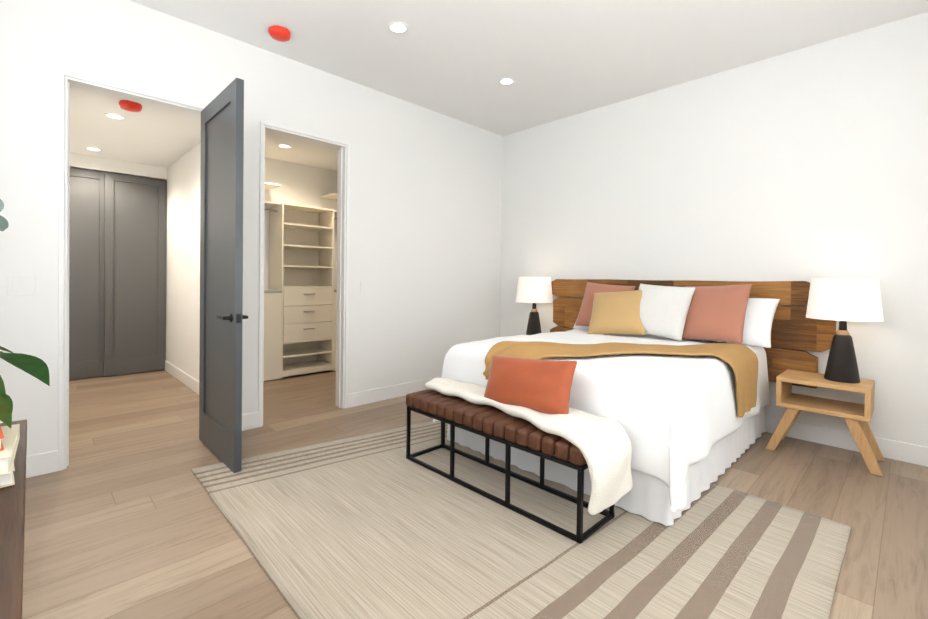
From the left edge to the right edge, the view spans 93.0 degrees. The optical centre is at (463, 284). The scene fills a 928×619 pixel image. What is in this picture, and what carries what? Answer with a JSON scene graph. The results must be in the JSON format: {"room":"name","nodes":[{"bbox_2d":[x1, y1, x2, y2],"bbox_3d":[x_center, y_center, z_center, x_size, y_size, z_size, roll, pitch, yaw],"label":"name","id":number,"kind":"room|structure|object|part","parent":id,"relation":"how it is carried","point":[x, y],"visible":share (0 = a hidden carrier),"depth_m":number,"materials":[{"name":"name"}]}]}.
{"room":"bedroom","nodes":[
{"label":"bedroom","id":0,"kind":"room"},
{"bbox_2d":[70,153,166,180],"bbox_3d":[-4.349,-0.421,5.339,1.200,3.050,0.300,0,1,-44],"label":"wall","id":1,"kind":"structure","parent":0,"point":[88,162],"depth_m":5.29,"materials":[{"name":"white paint"}]},
{"bbox_2d":[69,168,166,379],"bbox_3d":[-4.267,-0.116,5.255,1.188,2.424,0.075,0,1,-44],"label":"sliding doors","id":2,"kind":"structure","parent":1,"relation":"in","point":[117,274],"depth_m":5.30,"materials":[{"name":"grey wood"}]},
{"bbox_2d":[166,142,200,380],"bbox_3d":[-2.877,-0.397,4.767,0.100,3.050,3.180,0,1,-44],"label":"wall","id":3,"kind":"structure","parent":0,"point":[183,269],"depth_m":5.00,"materials":[{"name":"white paint"}]},
{"bbox_2d":[165,360,198,394],"bbox_3d":[-2.865,1.064,4.672,0.014,0.130,2.980,0,1,-44],"label":"baseboard","id":4,"kind":"structure","parent":3,"relation":"attached to","point":[183,377],"depth_m":5.00,"materials":[{"name":"white paint"}]},
{"bbox_2d":[0,0,502,455],"bbox_3d":[-1.278,-0.369,4.011,5.020,3.050,0.140,0,1,-44],"label":"wall","id":5,"kind":"structure","parent":0,"point":[425,206],"depth_m":3.62,"materials":[{"name":"white paint"}]},
{"bbox_2d":[7,275,35,294],"bbox_3d":[-2.615,0.005,2.602,0.118,0.116,0.009,0,1,-44],"label":"light switch","id":6,"kind":"object","parent":5,"relation":"attached to","point":[20,284],"visible":1,"depth_m":2.60,"materials":[{"name":"white plastic"}]},
{"bbox_2d":[26,450,57,477],"bbox_3d":[-2.718,1.090,2.521,0.580,0.130,0.014,0,1,-44],"label":"baseboard","id":7,"kind":"structure","parent":5,"relation":"attached to","point":[41,463],"depth_m":2.67,"materials":[{"name":"white paint"}]},
{"bbox_2d":[199,78,247,472],"bbox_3d":[-1.657,-0.055,2.980,0.148,2.412,0.798,0,1,-44],"label":"door leaf","id":8,"kind":"structure","parent":5,"relation":"in","point":[221,272],"depth_m":2.89,"materials":[{"name":"grey wood"}]},
{"bbox_2d":[242,411,257,430],"bbox_3d":[-1.782,1.091,3.441,0.335,0.130,0.014,0,1,-44],"label":"baseboard","id":9,"kind":"structure","parent":5,"relation":"attached to","point":[249,420],"depth_m":3.51,"materials":[{"name":"white paint"}]},
{"bbox_2d":[347,376,441,407],"bbox_3d":[-0.329,1.093,4.869,2.140,0.130,0.014,0,1,-44],"label":"baseboard","id":10,"kind":"structure","parent":5,"relation":"attached to","point":[393,391],"depth_m":4.41,"materials":[{"name":"white paint"}]},
{"bbox_2d":[264,157,337,289],"bbox_3d":[-2.210,-0.400,5.801,2.300,3.050,0.100,0,1,-44],"label":"wall","id":11,"kind":"structure","parent":0,"point":[305,185],"depth_m":5.74,"materials":[{"name":"white paint"}]},
{"bbox_2d":[22,370,927,618],"bbox_3d":[-0.870,1.215,3.579,5.200,0.100,8.100,0,1,-44],"label":"floor","id":12,"kind":"structure","parent":0,"point":[125,517],"depth_m":2.36,"materials":[{"name":"brown wood"}]},
{"bbox_2d":[0,419,26,618],"bbox_3d":[-1.024,0.794,0.691,0.473,0.797,1.150,0,1,-44],"label":"console","id":13,"kind":"object","parent":12,"relation":"on","point":[12,511],"visible":0.81,"depth_m":0.70,"materials":[{"name":"brown wood"}]},
{"bbox_2d":[0,424,19,487],"bbox_3d":[-1.079,0.345,0.836,0.329,0.093,0.288,0,1,-44],"label":"books","id":14,"kind":"object","parent":13,"relation":"on","point":[9,439],"visible":1,"depth_m":0.88,"materials":[{"name":"white paper"}]},
{"bbox_2d":[0,199,49,427],"bbox_3d":[-0.974,0.097,0.728,0.226,0.592,0.698,0,1,-21],"label":"plant","id":15,"kind":"object","parent":13,"relation":"on","point":[36,367],"visible":1,"depth_m":1.00,"materials":[{"name":"green plant"}]},
{"bbox_2d":[263,182,336,380],"bbox_3d":[-2.063,-0.037,5.580,2.176,2.308,0.420,0,1,-44],"label":"shelving unit","id":16,"kind":"object","parent":12,"relation":"on","point":[300,316],"visible":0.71,"depth_m":5.54,"materials":[{"name":"beige wood"}]},
{"bbox_2d":[191,421,850,618],"bbox_3d":[0.108,1.183,2.469,2.304,0.012,2.952,0,1,-44],"label":"rug","id":17,"kind":"object","parent":12,"relation":"on","point":[376,525],"visible":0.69,"depth_m":2.00,"materials":[{"name":"beige carpet"}]},
{"bbox_2d":[406,355,632,543],"bbox_3d":[0.233,0.790,2.557,0.387,0.775,1.427,0,1,-44],"label":"bench","id":18,"kind":"object","parent":17,"relation":"on","point":[522,404],"visible":1,"depth_m":2.33,"materials":[{"name":"black metal"}]},
{"bbox_2d":[425,378,632,514],"bbox_3d":[0.245,0.837,2.545,0.404,0.361,1.392,0,1,-44],"label":"throw","id":19,"kind":"object","parent":18,"relation":"on","point":[599,444],"depth_m":2.22,"materials":[{"name":"white fabric"}]},
{"bbox_2d":[433,279,835,525],"bbox_3d":[1.124,0.564,3.420,2.163,1.217,2.500,0,1,-44],"label":"bed","id":20,"kind":"object","parent":17,"relation":"on","point":[673,378],"visible":0.85,"depth_m":2.93,"materials":[{"name":"white fabric"}]},
{"bbox_2d":[573,322,588,328],"bbox_3d":[1.437,0.268,4.267,0.760,0.460,0.208,1,-33,43],"label":"pillow","id":21,"kind":"object","parent":20,"relation":"on","point":[578,325],"depth_m":4.30,"materials":[{"name":"white fabric"}]},
{"bbox_2d":[433,329,770,512],"bbox_3d":[1.098,0.753,3.368,2.082,0.633,1.802,0,1,-44],"label":"duvet","id":22,"kind":"object","parent":20,"relation":"on","point":[681,414],"depth_m":2.52,"materials":[{"name":"white fabric"}]},
{"bbox_2d":[483,341,757,416],"bbox_3d":[1.107,0.609,3.012,1.565,0.453,1.271,0,1,-44],"label":"throw","id":23,"kind":"object","parent":20,"relation":"on","point":[611,378],"depth_m":2.59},
{"bbox_3d":[1.873,0.564,4.156,0.064,1.215,2.500,0,1,-44],"label":"headboard","id":24,"kind":"part","parent":20,"relation":"part of","materials":[{"name":"brown wood"}]},
{"bbox_2d":[689,298,779,347],"bbox_3d":[2.098,0.286,3.599,0.800,0.460,0.203,1,-33,48],"label":"pillow","id":25,"kind":"object","parent":20,"relation":"on","point":[760,312],"depth_m":3.36,"materials":[{"name":"fabric"}]},
{"bbox_2d":[765,369,884,475],"bbox_3d":[2.556,0.938,3.124,0.400,0.542,0.624,0,1,-44],"label":"nightstand","id":26,"kind":"object","parent":12,"relation":"on","point":[857,417],"visible":0.98,"depth_m":3.05,"materials":[{"name":"brown wood"}]},
{"bbox_2d":[806,278,883,382],"bbox_3d":[2.630,0.314,3.057,0.410,0.705,0.410,0,1,-44],"label":"lamp","id":27,"kind":"object","parent":26,"relation":"on","point":[842,301],"visible":1,"depth_m":2.97,"materials":[{"name":"black"}]},
{"bbox_3d":[0.832,0.897,4.879,0.400,0.542,0.624,0,1,-44],"label":"nightstand","id":28,"kind":"object","parent":12,"relation":"on","visible":0},
{"bbox_2d":[516,277,552,334],"bbox_3d":[0.787,0.271,4.933,0.410,0.705,0.410,0,1,-44],"label":"lamp","id":29,"kind":"object","parent":28,"relation":"on","point":[534,290],"visible":0.88,"depth_m":4.79,"materials":[{"name":"black"}]},
{"bbox_2d":[70,0,927,171],"bbox_3d":[-0.792,-1.733,3.518,5.020,0.600,7.840,0,1,-44],"label":"ceiling","id":30,"kind":"structure","parent":0,"point":[555,60],"depth_m":3.47,"materials":[{"name":"white paint"}]},
{"bbox_2d":[85,147,101,150],"bbox_3d":[-4.065,-1.484,4.837,0.146,0.006,0.146,0,1,-44],"label":"recessed light","id":31,"kind":"object","parent":30,"relation":"in","point":[92,149],"visible":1,"depth_m":4.84,"materials":[{"name":"white paint"}]},
{"bbox_2d":[104,113,125,119],"bbox_3d":[-3.035,-1.461,3.831,0.146,0.006,0.146,0,1,-44],"label":"recessed light","id":32,"kind":"object","parent":30,"relation":"in","point":[115,116],"visible":1,"depth_m":3.83,"materials":[{"name":"white paint"}]},
{"bbox_2d":[119,100,141,111],"bbox_3d":[-2.684,-1.430,3.545,0.154,0.052,0.158,0,1,-44],"label":"smoke detector","id":33,"kind":"object","parent":30,"relation":"attached to","point":[128,105],"visible":0.96,"depth_m":3.51,"materials":[{"name":"red plastic"}]},
{"bbox_2d":[268,25,290,41],"bbox_3d":[-1.371,-1.862,3.281,0.160,0.052,0.159,0,1,-44],"label":"smoke detector","id":34,"kind":"object","parent":30,"relation":"attached to","point":[279,33],"visible":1,"depth_m":3.24,"materials":[{"name":"red plastic"}]},
{"bbox_2d":[278,144,290,147],"bbox_3d":[-2.026,-1.561,4.973,0.146,0.006,0.146,0,1,-44],"label":"recessed light","id":35,"kind":"object","parent":30,"relation":"in","point":[284,146],"visible":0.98,"depth_m":4.97,"materials":[{"name":"white paint"}]},
{"bbox_2d":[388,22,407,33],"bbox_3d":[-0.482,-1.873,3.216,0.146,0.006,0.146,0,1,-44],"label":"recessed light","id":36,"kind":"object","parent":30,"relation":"in","point":[398,27],"visible":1,"depth_m":3.21,"materials":[{"name":"white paint"}]},
{"bbox_2d":[499,78,514,84],"bbox_3d":[0.395,-1.872,4.064,0.146,0.006,0.146,0,1,-44],"label":"recessed light","id":37,"kind":"object","parent":30,"relation":"in","point":[506,81],"visible":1,"depth_m":4.06,"materials":[{"name":"white paint"}]},
{"bbox_2d":[500,12,927,446],"bbox_3d":[1.331,-0.347,4.851,0.120,3.050,6.720,0,1,-44],"label":"wall","id":38,"kind":"structure","parent":0,"point":[808,164],"depth_m":3.59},
{"bbox_2d":[765,416,927,466],"bbox_3d":[1.988,1.129,4.085,0.014,0.130,4.380,0,1,-44],"label":"baseboard","id":39,"kind":"structure","parent":38,"relation":"attached to","point":[891,449],"depth_m":3.24,"materials":[{"name":"white paint"}]}
]}

